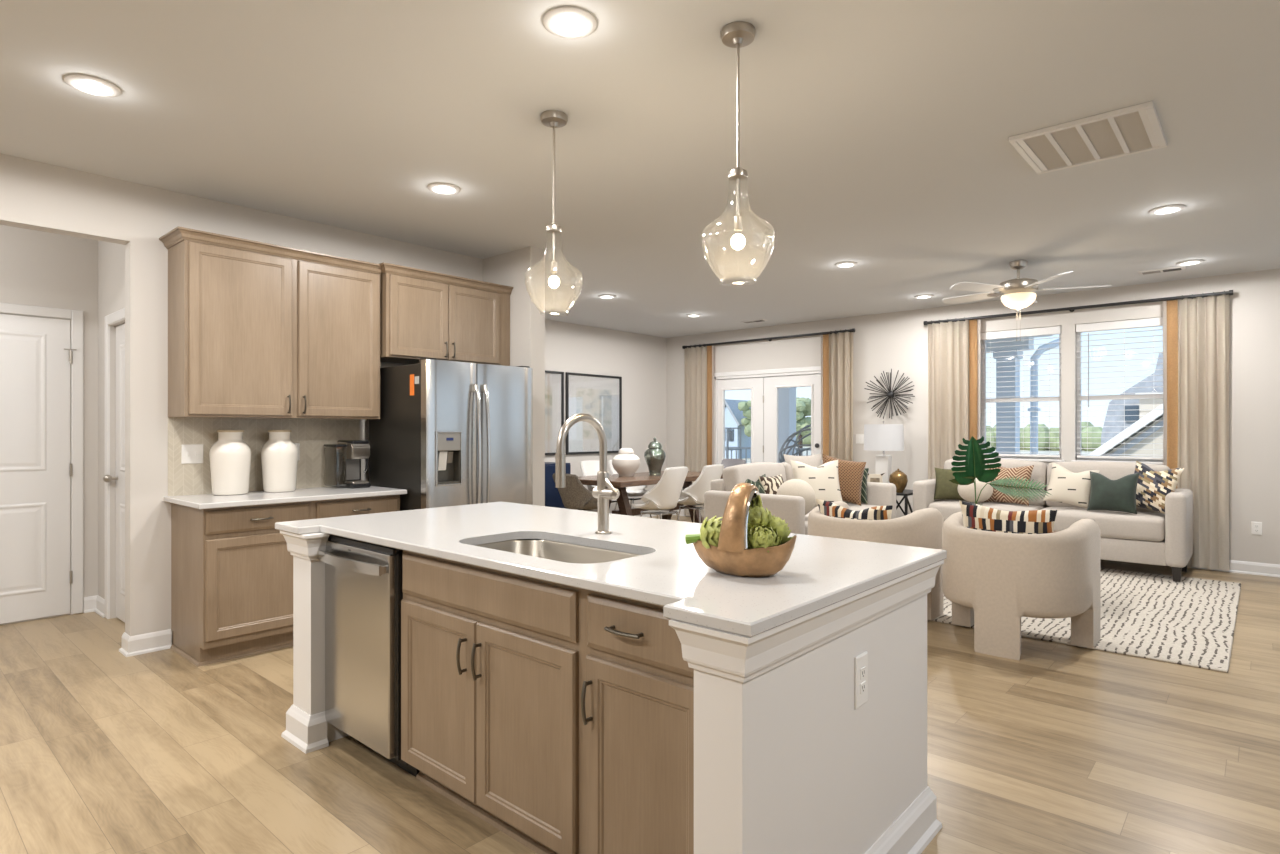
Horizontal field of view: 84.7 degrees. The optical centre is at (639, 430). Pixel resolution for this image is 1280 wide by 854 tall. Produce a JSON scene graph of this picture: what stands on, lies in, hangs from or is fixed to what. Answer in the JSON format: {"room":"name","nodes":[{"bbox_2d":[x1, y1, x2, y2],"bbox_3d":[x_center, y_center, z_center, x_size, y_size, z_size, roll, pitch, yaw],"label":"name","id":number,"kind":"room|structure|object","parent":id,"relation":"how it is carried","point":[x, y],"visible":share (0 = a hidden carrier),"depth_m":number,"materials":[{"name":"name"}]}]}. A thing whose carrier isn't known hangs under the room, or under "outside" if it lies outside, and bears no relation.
{"room":"open-plan kitchen","nodes":[
{"label":"open-plan kitchen","id":0,"kind":"room"},
{"bbox_2d":[0,225,97,624],"bbox_3d":[-4.891,-0.070,4.146,0.120,2.760,2.900,0,0,42],"label":"wall","id":1,"kind":"structure","parent":0,"point":[38,268],"depth_m":5.00,"materials":[{"name":"grey paint"}]},
{"bbox_2d":[0,314,76,623],"bbox_3d":[-4.303,0.258,4.691,0.034,2.080,0.845,0,0,42],"label":"door","id":2,"kind":"structure","parent":1,"relation":"in","point":[36,357],"depth_m":4.84,"materials":[{"name":"white paint"}]},
{"bbox_2d":[0,303,83,614],"bbox_3d":[-4.320,0.226,4.683,0.020,2.168,0.966,0,0,42],"label":"trim","id":3,"kind":"structure","parent":1,"relation":"attached to","point":[76,317],"depth_m":5.01,"materials":[{"name":"white paint"}]},
{"bbox_2d":[98,241,124,618],"bbox_3d":[-3.433,-0.070,4.724,1.290,2.760,0.100,0,0,42],"label":"wall","id":4,"kind":"structure","parent":0,"point":[111,256],"depth_m":4.91,"materials":[{"name":"grey paint"}]},
{"bbox_2d":[103,323,124,621],"bbox_3d":[-3.385,0.286,4.621,0.792,2.024,0.114,0,0,42],"label":"door","id":5,"kind":"structure","parent":4,"relation":"in","point":[120,329],"depth_m":4.80,"materials":[{"name":"white paint"}]},
{"bbox_2d":[105,308,124,618],"bbox_3d":[-3.394,0.255,4.611,0.940,2.110,0.018,0,0,42],"label":"trim","id":6,"kind":"structure","parent":4,"relation":"attached to","point":[119,315],"depth_m":4.88,"materials":[{"name":"white paint"}]},
{"bbox_2d":[0,153,482,643],"bbox_3d":[-3.619,-0.070,3.454,0.120,2.760,6.755,0,0,42],"label":"wall","id":7,"kind":"structure","parent":0,"point":[34,195],"depth_m":4.16,"materials":[{"name":"grey paint"}]},
{"bbox_2d":[119,629,171,656],"bbox_3d":[-2.958,1.255,4.199,0.172,0.110,0.228,0,0,42],"label":"baseboard","id":8,"kind":"structure","parent":7,"relation":"attached to","point":[159,640],"depth_m":4.14,"materials":[{"name":"white paint"}]},
{"bbox_2d":[168,417,359,495],"bbox_3d":[-2.446,0.153,4.678,0.008,0.486,1.198,0,0,42],"label":"tile backsplash","id":9,"kind":"structure","parent":7,"relation":"attached to","point":[316,466],"depth_m":4.60,"materials":[{"name":"tile"}]},
{"bbox_2d":[181,444,202,463],"bbox_3d":[-2.750,0.145,4.317,0.016,0.118,0.118,0,0,42],"label":"light switch","id":10,"kind":"object","parent":9,"relation":"attached to","point":[192,453],"visible":1,"depth_m":4.32,"materials":[{"name":"white plastic"}]},
{"bbox_2d":[159,226,380,419],"bbox_3d":[-2.326,-0.616,4.536,0.376,1.071,1.235,0,0,42],"label":"upper cabinet","id":11,"kind":"object","parent":7,"relation":"attached to","point":[256,329],"visible":1,"depth_m":4.36,"materials":[{"name":"beige wood"}]},
{"bbox_2d":[379,262,512,365],"bbox_3d":[-1.544,-0.836,5.375,0.430,0.641,1.117,0,0,42],"label":"upper cabinet","id":12,"kind":"object","parent":7,"relation":"attached to","point":[424,313],"visible":0.96,"depth_m":5.20,"materials":[{"name":"beige wood"}]},
{"bbox_2d":[483,246,544,505],"bbox_3d":[-1.854,-0.070,6.501,2.790,2.760,0.145,0,0,42],"label":"wall partition","id":13,"kind":"structure","parent":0,"point":[527,323],"depth_m":5.59,"materials":[{"name":"grey paint"}]},
{"bbox_2d":[545,319,665,513],"bbox_3d":[-1.224,-0.070,9.250,0.120,2.760,4.800,0,0,42],"label":"wall","id":14,"kind":"structure","parent":0,"point":[639,359],"depth_m":10.30,"materials":[{"name":"grey paint"}]},
{"bbox_2d":[545,370,563,454],"bbox_3d":[-1.337,-0.230,9.005,0.034,1.100,0.945,0,0,42],"label":"framed print","id":15,"kind":"object","parent":14,"relation":"attached to","point":[554,380],"visible":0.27,"depth_m":9.24,"materials":[{"name":"black paper"}]},
{"bbox_2d":[566,372,621,453],"bbox_3d":[-0.631,-0.230,9.799,0.034,1.100,1.070,0,0,42],"label":"framed print","id":16,"kind":"object","parent":14,"relation":"attached to","point":[598,396],"visible":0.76,"depth_m":9.79,"materials":[{"name":"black paper"}]},
{"bbox_2d":[0,0,1279,337],"bbox_3d":[-0.052,-1.550,3.592,11.550,0.200,12.000,0,0,42],"label":"ceiling","id":17,"kind":"structure","parent":0,"point":[874,134],"depth_m":3.39,"materials":[{"name":"white paint"}]},
{"bbox_2d":[64,74,120,96],"bbox_3d":[-2.296,-1.443,2.946,0.190,0.014,0.190,0,0,42],"label":"recessed light","id":18,"kind":"object","parent":17,"relation":"in","point":[91,85],"visible":1,"depth_m":2.93,"materials":[{"name":"white paint"}]},
{"bbox_2d":[525,110,579,310],"bbox_3d":[-0.397,-0.992,3.237,0.268,0.914,0.268,0,0,42],"label":"pendant lamp","id":19,"kind":"object","parent":17,"relation":"hanging from","point":[553,119],"visible":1,"depth_m":3.22,"materials":[{"name":"silver metal"}]},
{"bbox_2d":[543,6,596,38],"bbox_3d":[-0.249,-1.443,2.491,0.190,0.014,0.190,0,0,42],"label":"recessed light","id":20,"kind":"object","parent":17,"relation":"in","point":[570,22],"visible":1,"depth_m":2.48,"materials":[{"name":"white paint"}]},
{"bbox_2d":[701,21,775,269],"bbox_3d":[0.356,-0.992,2.548,0.268,0.914,0.268,0,0,42],"label":"pendant lamp","id":21,"kind":"object","parent":17,"relation":"hanging from","point":[738,34],"visible":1,"depth_m":2.54,"materials":[{"name":"silver metal"}]},
{"bbox_2d":[734,179,741,231],"bbox_3d":[0.356,-0.823,2.548,0.030,0.195,0.030,0,0,42],"label":"socket","id":22,"kind":"object","parent":21,"relation":"attached to","point":[737,219],"depth_m":2.54,"materials":[{"name":"silver metal"}]},
{"bbox_2d":[942,260,1110,340],"bbox_3d":[3.269,-1.110,6.083,1.311,0.680,1.292,0,0,42],"label":"ceiling fan","id":23,"kind":"object","parent":17,"relation":"hanging from","point":[1017,293],"visible":1,"depth_m":5.95,"materials":[{"name":"silver metal"}]},
{"bbox_2d":[1008,101,1166,174],"bbox_3d":[2.238,-1.439,3.503,0.580,0.022,0.610,0,0,42],"label":"ceiling vent","id":24,"kind":"object","parent":17,"relation":"in","point":[1135,129],"visible":1,"depth_m":3.46,"materials":[{"name":"metal"}]},
{"bbox_2d":[0,515,1279,853],"bbox_3d":[-0.052,1.370,3.592,11.550,0.120,12.000,0,0,42],"label":"floor","id":25,"kind":"structure","parent":0,"point":[1058,748],"depth_m":2.79,"materials":[{"name":"brown wood"}]},
{"bbox_2d":[170,495,399,666],"bbox_3d":[-2.211,0.869,4.470,0.636,0.882,1.187,0,0,42],"label":"base cabinet","id":26,"kind":"object","parent":25,"relation":"on","point":[232,570],"visible":0.61,"depth_m":4.04,"materials":[{"name":"beige wood"}]},
{"bbox_2d":[164,486,406,508],"bbox_3d":[-2.211,0.411,4.459,0.650,0.030,1.228,0,0,42],"label":"countertop","id":27,"kind":"structure","parent":26,"relation":"on","point":[200,501],"depth_m":4.24,"materials":[{"name":"white stone"}]},
{"bbox_2d":[209,430,250,495],"bbox_3d":[-2.545,0.196,4.362,0.226,0.400,0.226,0,0,42],"label":"ceramic jar","id":28,"kind":"object","parent":27,"relation":"on","point":[230,456],"visible":1,"depth_m":4.29,"materials":[{"name":"beige"}]},
{"bbox_2d":[261,430,297,491],"bbox_3d":[-2.346,0.196,4.571,0.217,0.400,0.217,0,0,42],"label":"ceramic jar","id":29,"kind":"object","parent":27,"relation":"on","point":[279,454],"visible":1,"depth_m":4.50,"materials":[{"name":"beige"}]},
{"bbox_2d":[324,440,369,487],"bbox_3d":[-2.028,0.232,4.891,0.250,0.327,0.252,0,0,42],"label":"coffee maker","id":30,"kind":"object","parent":27,"relation":"on","point":[349,453],"visible":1,"depth_m":4.88,"materials":[{"name":"black plastic"}]},
{"bbox_2d":[318,535,419,776],"bbox_3d":[-0.839,0.874,3.060,0.540,0.872,0.941,0,0,42],"label":"dishwasher","id":31,"kind":"object","parent":25,"relation":"on","point":[364,594],"visible":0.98,"depth_m":2.69,"materials":[{"name":"silver metal"}]},
{"bbox_2d":[369,357,532,510],"bbox_3d":[-1.353,0.415,5.141,0.866,1.790,0.893,0,0,42],"label":"refrigerator","id":32,"kind":"object","parent":25,"relation":"on","point":[446,433],"visible":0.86,"depth_m":4.82,"materials":[{"name":"silver"}]},
{"bbox_2d":[545,462,570,508],"bbox_3d":[-1.615,0.860,8.360,0.458,0.900,1.750,0,0,42],"label":"sideboard","id":33,"kind":"object","parent":25,"relation":"on","point":[552,496],"visible":0.11,"depth_m":8.62,"materials":[{"name":"blue paint"}]},
{"bbox_2d":[552,473,609,511],"bbox_3d":[-0.660,0.885,7.657,0.470,0.855,0.527,0,0,42],"label":"dining chair","id":34,"kind":"object","parent":25,"relation":"on","point":[575,496],"visible":0.7,"depth_m":7.47,"materials":[{"name":"brown fabric"}]},
{"bbox_2d":[280,530,943,853],"bbox_3d":[-0.269,0.868,2.662,2.360,0.884,1.178,0,0,42],"label":"kitchen island","id":35,"kind":"object","parent":25,"relation":"on","point":[566,719],"visible":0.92,"depth_m":1.97,"materials":[{"name":"white paint"}]},
{"bbox_2d":[275,502,946,636],"bbox_3d":[-0.278,0.410,2.672,2.395,0.030,1.199,0,0,42],"label":"island countertop","id":36,"kind":"structure","parent":35,"relation":"on","point":[820,572],"depth_m":2.17,"materials":[{"name":"white stone"}]},
{"bbox_2d":[474,539,639,563],"bbox_3d":[-0.298,0.527,2.423,0.755,0.201,0.415,0,0,42],"label":"sink","id":37,"kind":"object","parent":36,"relation":"in","point":[541,548],"visible":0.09,"depth_m":2.67,"materials":[{"name":"silver metal"}]},
{"bbox_2d":[555,413,619,533],"bbox_3d":[-0.193,0.166,2.608,0.122,0.460,0.270,0,0,42],"label":"faucet","id":38,"kind":"object","parent":36,"relation":"on","point":[604,491],"visible":1,"depth_m":2.67,"materials":[{"name":"silver metal"}]},
{"bbox_2d":[693,483,796,576],"bbox_3d":[0.287,0.270,1.947,0.205,0.251,0.267,0,0,-32],"label":"bowl","id":39,"kind":"object","parent":36,"relation":"on","point":[732,556],"visible":0.88,"depth_m":1.87,"materials":[{"name":"brown metal"}]},
{"bbox_2d":[685,516,721,548],"bbox_3d":[0.205,0.297,1.967,0.113,0.118,0.133,0,0,-42],"label":"artichoke","id":40,"kind":"object","parent":39,"relation":"in","point":[710,529],"visible":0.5,"depth_m":1.93,"materials":[{"name":"green"}]},
{"bbox_2d":[747,505,773,532],"bbox_3d":[0.326,0.260,1.935,0.090,0.107,0.094,0,0,-25],"label":"artichoke","id":41,"kind":"object","parent":39,"relation":"in","point":[757,515],"visible":0.67,"depth_m":1.91,"materials":[{"name":"green"}]},
{"bbox_2d":[747,523,781,552],"bbox_3d":[0.330,0.308,1.889,0.107,0.122,0.109,0,0,-39],"label":"artichoke","id":42,"kind":"object","parent":39,"relation":"in","point":[758,537],"visible":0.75,"depth_m":1.86,"materials":[{"name":"green"}]},
{"bbox_2d":[854,651,867,708],"bbox_3d":[0.609,0.685,1.927,0.009,0.140,0.075,0,0,42],"label":"wall outlet","id":43,"kind":"object","parent":35,"relation":"attached to","point":[860,661],"visible":1,"depth_m":1.92,"materials":[{"name":"white plastic"}]},
{"bbox_2d":[578,471,722,522],"bbox_3d":[0.117,0.930,8.599,0.990,0.760,2.090,0,0,42],"label":"dining table","id":44,"kind":"object","parent":25,"relation":"on","point":[642,478],"visible":0.27,"depth_m":8.04,"materials":[{"name":"brown wood"}]},
{"bbox_2d":[612,448,639,475],"bbox_3d":[-0.168,0.381,8.511,0.344,0.337,0.344,0,0,42],"label":"ginger jar","id":45,"kind":"object","parent":44,"relation":"on","point":[625,463],"visible":1,"depth_m":8.40,"materials":[{"name":"white"}]},
{"bbox_2d":[644,438,665,474],"bbox_3d":[0.184,0.317,8.667,0.272,0.464,0.272,0,0,42],"label":"ginger jar","id":46,"kind":"object","parent":44,"relation":"on","point":[654,456],"visible":1,"depth_m":8.59,"materials":[{"name":"silver metal"}]},
{"bbox_2d":[631,467,687,520],"bbox_3d":[0.233,0.849,7.660,0.527,0.923,0.470,0,0,42],"label":"dining chair","id":47,"kind":"object","parent":25,"relation":"on","point":[664,496],"visible":0.98,"depth_m":7.49,"materials":[{"name":"white"}]},
{"bbox_2d":[677,464,723,522],"bbox_3d":[0.685,0.849,8.168,0.527,0.923,0.470,0,0,42],"label":"dining chair","id":48,"kind":"object","parent":25,"relation":"on","point":[693,495],"visible":0.67,"depth_m":7.98,"materials":[{"name":"white fabric"}]},
{"bbox_2d":[704,460,895,534],"bbox_3d":[1.593,0.805,6.759,0.980,1.008,2.060,0,0,42],"label":"sofa","id":49,"kind":"object","parent":25,"relation":"on","point":[789,508],"visible":0.27,"depth_m":6.29,"materials":[{"name":"fabric"}]},
{"bbox_2d":[722,462,785,490],"bbox_3d":[1.102,0.553,6.606,0.247,0.504,0.872,0,0,42],"label":"cushion","id":50,"kind":"object","parent":49,"relation":"on","point":[732,475],"depth_m":6.39,"materials":[{"name":"fabric"}]},
{"bbox_2d":[776,479,815,514],"bbox_3d":[1.344,0.583,6.057,0.330,0.325,0.346,0,0,42],"label":"cushion","id":51,"kind":"object","parent":49,"relation":"on","point":[793,487],"visible":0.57,"depth_m":5.94,"materials":[{"name":"beige fabric"}]},
{"bbox_2d":[781,460,822,480],"bbox_3d":[1.687,0.553,7.264,0.247,0.504,0.872,0,0,42],"label":"cushion","id":52,"kind":"object","parent":49,"relation":"on","point":[788,469],"depth_m":6.92,"materials":[{"name":"fabric"}]},
{"bbox_2d":[790,460,842,506],"bbox_3d":[1.718,0.517,6.794,0.500,0.461,0.166,0,0,-10],"label":"throw cushion","id":53,"kind":"object","parent":49,"relation":"on","point":[824,479],"visible":0.75,"depth_m":6.76,"materials":[{"name":"fabric"}]},
{"bbox_2d":[811,503,876,510],"bbox_3d":[1.941,0.868,7.038,0.805,0.241,0.872,0,0,42],"label":"seat cushion","id":54,"kind":"object","parent":49,"relation":"on","point":[852,506],"depth_m":7.00,"materials":[{"name":"fabric"}]},
{"bbox_2d":[823,454,865,505],"bbox_3d":[2.025,0.493,7.051,0.510,0.509,0.186,0,0,8],"label":"throw cushion","id":55,"kind":"object","parent":49,"relation":"on","point":[850,473],"visible":0.59,"depth_m":7.00,"materials":[{"name":"fabric"}]},
{"bbox_2d":[808,501,942,619],"bbox_3d":[1.605,0.927,4.967,0.806,0.764,0.733,0,0,42],"label":"barrel chair","id":56,"kind":"object","parent":25,"relation":"on","point":[922,528],"visible":0.27,"depth_m":4.71,"materials":[{"name":"fabric"}]},
{"bbox_2d":[816,499,892,519],"bbox_3d":[1.502,0.669,4.896,0.566,0.359,0.147,0,0,41],"label":"lumbar cushion","id":57,"kind":"object","parent":56,"relation":"on","point":[826,508],"visible":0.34,"depth_m":4.84,"materials":[{"name":"fabric"}]},
{"bbox_2d":[896,489,912,514],"bbox_3d":[2.851,0.997,8.009,0.600,0.624,0.560,0,0,42],"label":"end table","id":58,"kind":"object","parent":25,"relation":"on","point":[905,493],"visible":0.12,"depth_m":7.69,"materials":[{"name":"black metal"}]},
{"bbox_2d":[864,421,903,482],"bbox_3d":[2.829,0.287,8.149,0.444,0.795,0.444,0,0,42],"label":"table lamp","id":59,"kind":"object","parent":58,"relation":"on","point":[883,437],"visible":0.93,"depth_m":7.99,"materials":[{"name":"white"}]},
{"bbox_2d":[942,511,1099,659],"bbox_3d":[2.308,0.927,4.342,0.806,0.764,0.733,0,0,42],"label":"barrel chair","id":60,"kind":"object","parent":25,"relation":"on","point":[991,580],"visible":0.96,"depth_m":4.06,"materials":[{"name":"fabric"}]},
{"bbox_2d":[959,501,1056,533],"bbox_3d":[2.224,0.643,4.255,0.552,0.409,0.149,0,0,41],"label":"lumbar cushion","id":61,"kind":"object","parent":60,"relation":"on","point":[975,516],"visible":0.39,"depth_m":4.19,"materials":[{"name":"fabric"}]},
{"bbox_2d":[913,459,1192,581],"bbox_3d":[4.029,0.805,7.016,2.320,1.008,0.800,0,0,42],"label":"sofa","id":62,"kind":"object","parent":25,"relation":"on","point":[1148,536],"visible":0.49,"depth_m":6.35,"materials":[{"name":"fabric"}]},
{"bbox_2d":[934,468,965,499],"bbox_3d":[3.363,0.577,7.519,0.400,0.342,0.157,0,0,30],"label":"throw cushion","id":63,"kind":"object","parent":62,"relation":"on","point":[944,489],"visible":0.64,"depth_m":7.52,"materials":[{"name":"green fabric"}]},
{"bbox_2d":[957,478,992,502],"bbox_3d":[3.462,0.606,7.252,0.336,0.281,0.300,0,0,42],"label":"cushion","id":64,"kind":"object","parent":62,"relation":"on","point":[967,492],"visible":0.59,"depth_m":7.14,"materials":[{"name":"beige fabric"}]},
{"bbox_2d":[928,500,1045,521],"bbox_3d":[3.601,0.868,7.295,1.002,0.241,0.625,0,0,42],"label":"seat cushion","id":65,"kind":"object","parent":62,"relation":"on","point":[946,508],"depth_m":7.21,"materials":[{"name":"fabric"}]},
{"bbox_2d":[944,459,1047,505],"bbox_3d":[3.768,0.553,7.482,1.002,0.504,0.247,0,0,42],"label":"cushion","id":66,"kind":"object","parent":62,"relation":"on","point":[1040,469],"depth_m":7.15,"materials":[{"name":"fabric"}]},
{"bbox_2d":[984,464,1033,505],"bbox_3d":[3.758,0.548,7.179,0.172,0.399,0.460,0,0,-40],"label":"throw cushion","id":67,"kind":"object","parent":62,"relation":"on","point":[1023,472],"visible":0.53,"depth_m":7.11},
{"bbox_2d":[1043,462,1099,508],"bbox_3d":[4.141,0.530,6.748,0.456,0.435,0.187,0,0,39],"label":"throw cushion","id":68,"kind":"object","parent":62,"relation":"on","point":[1066,486],"visible":0.88,"depth_m":6.70,"materials":[{"name":"fabric"}]},
{"bbox_2d":[1041,507,1164,541],"bbox_3d":[4.356,0.868,6.624,1.002,0.241,0.625,0,0,42],"label":"seat cushion","id":69,"kind":"object","parent":62,"relation":"on","point":[1148,525],"depth_m":6.31,"materials":[{"name":"fabric"}]},
{"bbox_2d":[1046,461,1169,513],"bbox_3d":[4.522,0.553,6.811,1.002,0.504,0.247,0,0,42],"label":"cushion","id":70,"kind":"object","parent":62,"relation":"on","point":[1111,470],"depth_m":6.78,"materials":[{"name":"fabric"}]},
{"bbox_2d":[1087,471,1139,513],"bbox_3d":[4.334,0.566,6.436,0.162,0.365,0.390,0,0,-44],"label":"throw cushion","id":71,"kind":"object","parent":62,"relation":"on","point":[1108,494],"visible":1,"depth_m":6.38,"materials":[{"name":"green fabric"}]},
{"bbox_2d":[1134,461,1183,513],"bbox_3d":[4.638,0.516,6.360,0.173,0.465,0.480,0,0,-17],"label":"throw cushion","id":72,"kind":"object","parent":62,"relation":"on","point":[1153,486],"visible":0.84,"depth_m":6.28,"materials":[{"name":"fabric"}]},
{"bbox_2d":[930,568,1240,672],"bbox_3d":[3.021,1.304,5.878,3.005,0.012,2.920,0,0,42],"label":"area rug","id":73,"kind":"object","parent":25,"relation":"on","point":[1190,621],"visible":0.48,"depth_m":4.80,"materials":[{"name":"carpet"}]},
{"bbox_2d":[666,269,1279,564],"bbox_3d":[4.288,-0.070,7.661,10.470,2.760,0.150,0,0,42],"label":"wall","id":74,"kind":"structure","parent":0,"point":[896,341],"depth_m":7.41,"materials":[{"name":"grey paint"}]},
{"bbox_2d":[718,377,763,463],"bbox_3d":[1.452,0.274,10.143,0.783,2.048,0.059,0,0,42],"label":"door","id":75,"kind":"structure","parent":74,"relation":"in","point":[756,385],"depth_m":9.98,"materials":[{"name":"white paint"}]},
{"bbox_2d":[714,371,820,464],"bbox_3d":[1.814,0.260,9.860,1.770,2.100,0.150,0,0,42],"label":"trim","id":76,"kind":"structure","parent":74,"relation":"attached to","point":[716,379],"depth_m":10.38,"materials":[{"name":"white paint"}]},
{"bbox_2d":[714,366,820,376],"bbox_3d":[1.759,0.230,9.798,1.890,2.160,0.016,0,0,42],"label":"trim","id":77,"kind":"structure","parent":74,"relation":"attached to","point":[813,368],"depth_m":9.75,"materials":[{"name":"white paint"}]},
{"bbox_2d":[682,328,854,348],"bbox_3d":[1.702,-1.265,9.787,2.740,0.050,0.109,0,0,42],"label":"curtain rod","id":78,"kind":"object","parent":74,"relation":"attached to","point":[852,329],"visible":0.91,"depth_m":9.62,"materials":[{"name":"black metal"}]},
{"bbox_2d":[684,344,713,516],"bbox_3d":[0.876,0.001,10.480,0.543,2.579,0.069,0,0,42],"label":"curtain","id":79,"kind":"object","parent":78,"relation":"hanging from","point":[699,361],"visible":0.88,"depth_m":10.47,"materials":[{"name":"fabric"}]},
{"bbox_2d":[821,329,852,460],"bbox_3d":[2.527,0.001,9.012,0.463,2.579,0.069,0,0,42],"label":"curtain","id":80,"kind":"object","parent":78,"relation":"hanging from","point":[836,348],"visible":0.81,"depth_m":9.02,"materials":[{"name":"fabric"}]},
{"bbox_2d":[763,374,820,462],"bbox_3d":[2.062,0.274,9.553,0.921,2.048,0.129,0,0,42],"label":"door","id":81,"kind":"structure","parent":74,"relation":"in","point":[772,385],"depth_m":9.72,"materials":[{"name":"white paint"}]},
{"bbox_2d":[864,369,914,418],"bbox_3d":[3.046,-0.442,8.529,0.596,0.612,0.202,0,0,42],"label":"sunburst decoration","id":82,"kind":"object","parent":74,"relation":"attached to","point":[890,394],"visible":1,"depth_m":8.53,"materials":[{"name":"black metal"}]},
{"bbox_2d":[982,334,1064,461],"bbox_3d":[4.183,-0.389,7.724,0.870,1.442,0.165,0,0,42],"label":"window","id":83,"kind":"structure","parent":74,"relation":"in","point":[1036,399],"depth_m":7.71,"materials":[{"name":"white paint"}]},
{"bbox_2d":[981,326,1060,456],"bbox_3d":[4.170,-0.410,7.709,0.794,1.391,0.069,0,0,42],"label":"window blind","id":84,"kind":"object","parent":83,"relation":"attached to","point":[1055,330],"visible":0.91,"depth_m":7.67,"materials":[{"name":"white paint"}]},
{"bbox_2d":[923,290,1232,324],"bbox_3d":[4.413,-1.265,7.377,2.785,0.050,0.109,0,0,42],"label":"curtain rod","id":85,"kind":"object","parent":74,"relation":"attached to","point":[1230,292],"visible":0.98,"depth_m":7.19,"materials":[{"name":"black metal"}]},
{"bbox_2d":[928,317,980,478],"bbox_3d":[3.598,0.001,8.060,0.578,2.579,0.069,0,0,42],"label":"curtain","id":86,"kind":"object","parent":85,"relation":"hanging from","point":[947,341],"visible":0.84,"depth_m":8.07,"materials":[{"name":"fabric"}]},
{"bbox_2d":[1162,291,1229,570],"bbox_3d":[5.228,0.001,6.612,0.499,2.579,0.070,0,0,42],"label":"curtain","id":87,"kind":"object","parent":85,"relation":"hanging from","point":[1195,330],"visible":0.91,"depth_m":6.58,"materials":[{"name":"fabric"}]},
{"bbox_2d":[1071,333,1166,464],"bbox_3d":[4.869,-0.389,7.115,0.835,1.442,0.165,0,0,42],"label":"window","id":88,"kind":"structure","parent":74,"relation":"in","point":[1080,398],"depth_m":7.26,"materials":[{"name":"white paint"}]},
{"bbox_2d":[1076,317,1166,459],"bbox_3d":[4.855,-0.410,7.099,0.759,1.391,0.069,0,0,42],"label":"window blind","id":89,"kind":"object","parent":88,"relation":"attached to","point":[1149,322],"visible":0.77,"depth_m":7.09,"materials":[{"name":"white paint"}]},
{"bbox_2d":[1166,560,1279,576],"bbox_3d":[5.250,1.255,6.689,7.440,0.110,0.026,0,0,42],"label":"baseboard","id":90,"kind":"structure","parent":74,"relation":"attached to","point":[1254,568],"depth_m":6.39,"materials":[{"name":"white paint"}]},
{"label":"outside","id":91,"kind":"structure","parent":0,"visible":0},
{"bbox_2d":[725,446,1092,462],"bbox_3d":[56.039,2.060,63.044,180.000,0.300,151.300,0,0,42],"label":"field","id":92,"kind":"structure","parent":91,"point":[1045,451],"depth_m":60.95,"materials":[{"name":"green plant"}]},
{"bbox_2d":[725,399,750,458],"bbox_3d":[7.678,-0.115,50.708,3.100,4.050,6.400,0,0,42],"label":"house","id":93,"kind":"structure","parent":92,"relation":"on","point":[733,415],"depth_m":48.08,"materials":[{"name":"grey"}]},
{"bbox_2d":[796,397,810,455],"bbox_3d":[10.081,-0.114,44.495,2.720,4.062,2.288,0,0,-34],"label":"tree","id":94,"kind":"object","parent":92,"relation":"on","point":[803,405],"visible":0.52,"depth_m":43.84,"materials":[{"name":"green plant"}]},
{"bbox_2d":[796,422,1102,450],"bbox_3d":[44.277,0.568,65.109,122.181,2.813,8.028,0,0,42],"label":"treeline","id":95,"kind":"object","parent":92,"relation":"on","point":[1043,430],"visible":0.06,"depth_m":66.23,"materials":[{"name":"plant"}]},
{"bbox_2d":[1088,353,1162,456],"bbox_3d":[16.821,-0.140,18.999,6.900,4.100,9.250,0,0,42],"label":"house","id":96,"kind":"structure","parent":92,"relation":"on","point":[1150,386],"depth_m":17.70,"materials":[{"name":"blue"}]},
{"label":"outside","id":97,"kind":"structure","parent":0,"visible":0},
{"bbox_2d":[1028,339,1058,453],"bbox_3d":[6.191,0.010,10.422,0.846,3.600,0.211,0,0,7],"label":"downspout","id":98,"kind":"object","parent":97,"point":[1033,389],"visible":0.33,"depth_m":10.42,"materials":[{"name":"white"}]},
{"bbox_3d":[2.779,0.707,5.798,0.150,0.220,0.150,0,0,42],"label":"vase","id":99,"kind":"object","parent":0,"visible":0},
{"bbox_2d":[951,436,1000,503],"bbox_3d":[2.765,0.328,5.795,0.415,0.565,0.050,0,0,1],"label":"monstera leaf","id":100,"kind":"object","parent":99,"relation":"in","point":[974,462],"visible":0.97,"depth_m":5.79,"materials":[{"name":"green"}]},
{"bbox_2d":[976,476,1050,503],"bbox_3d":[3.065,0.493,5.764,0.590,0.237,0.170,0,0,5],"label":"frond","id":101,"kind":"object","parent":99,"relation":"in","point":[1004,485],"visible":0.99,"depth_m":5.75,"materials":[{"name":"green plant"}]},
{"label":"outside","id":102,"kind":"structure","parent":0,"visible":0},
{"bbox_3d":[2.273,1.420,11.626,6.950,0.180,3.100,0,0,42],"label":"floor","id":103,"kind":"structure","parent":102,"visible":0},
{"bbox_2d":[779,387,795,462],"bbox_3d":[2.707,0.070,12.980,0.340,2.520,0.340,0,0,42],"label":"porch post","id":104,"kind":"object","parent":103,"relation":"on","point":[787,396],"visible":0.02,"depth_m":12.87,"materials":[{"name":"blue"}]},
{"bbox_2d":[779,425,810,462],"bbox_3d":[2.861,0.603,10.970,1.472,1.457,1.313,0,0,42],"label":"egg chair","id":105,"kind":"object","parent":103,"relation":"on","point":[789,439],"visible":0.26,"depth_m":11.18,"materials":[{"name":"grey wicker"}]},
{"bbox_2d":[993,349,1022,453],"bbox_3d":[5.503,0.070,10.495,0.340,2.520,0.340,0,0,42],"label":"porch post","id":106,"kind":"object","parent":103,"relation":"on","point":[1007,415],"visible":0.54,"depth_m":10.40,"materials":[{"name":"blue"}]},
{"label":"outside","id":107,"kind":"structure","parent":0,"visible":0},
{"bbox_2d":[986,335,1053,352],"bbox_3d":[2.415,-1.415,11.635,7.150,0.450,3.300,0,0,42],"label":"porch roof","id":108,"kind":"structure","parent":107,"point":[1026,342],"depth_m":10.35,"materials":[{"name":"white"}]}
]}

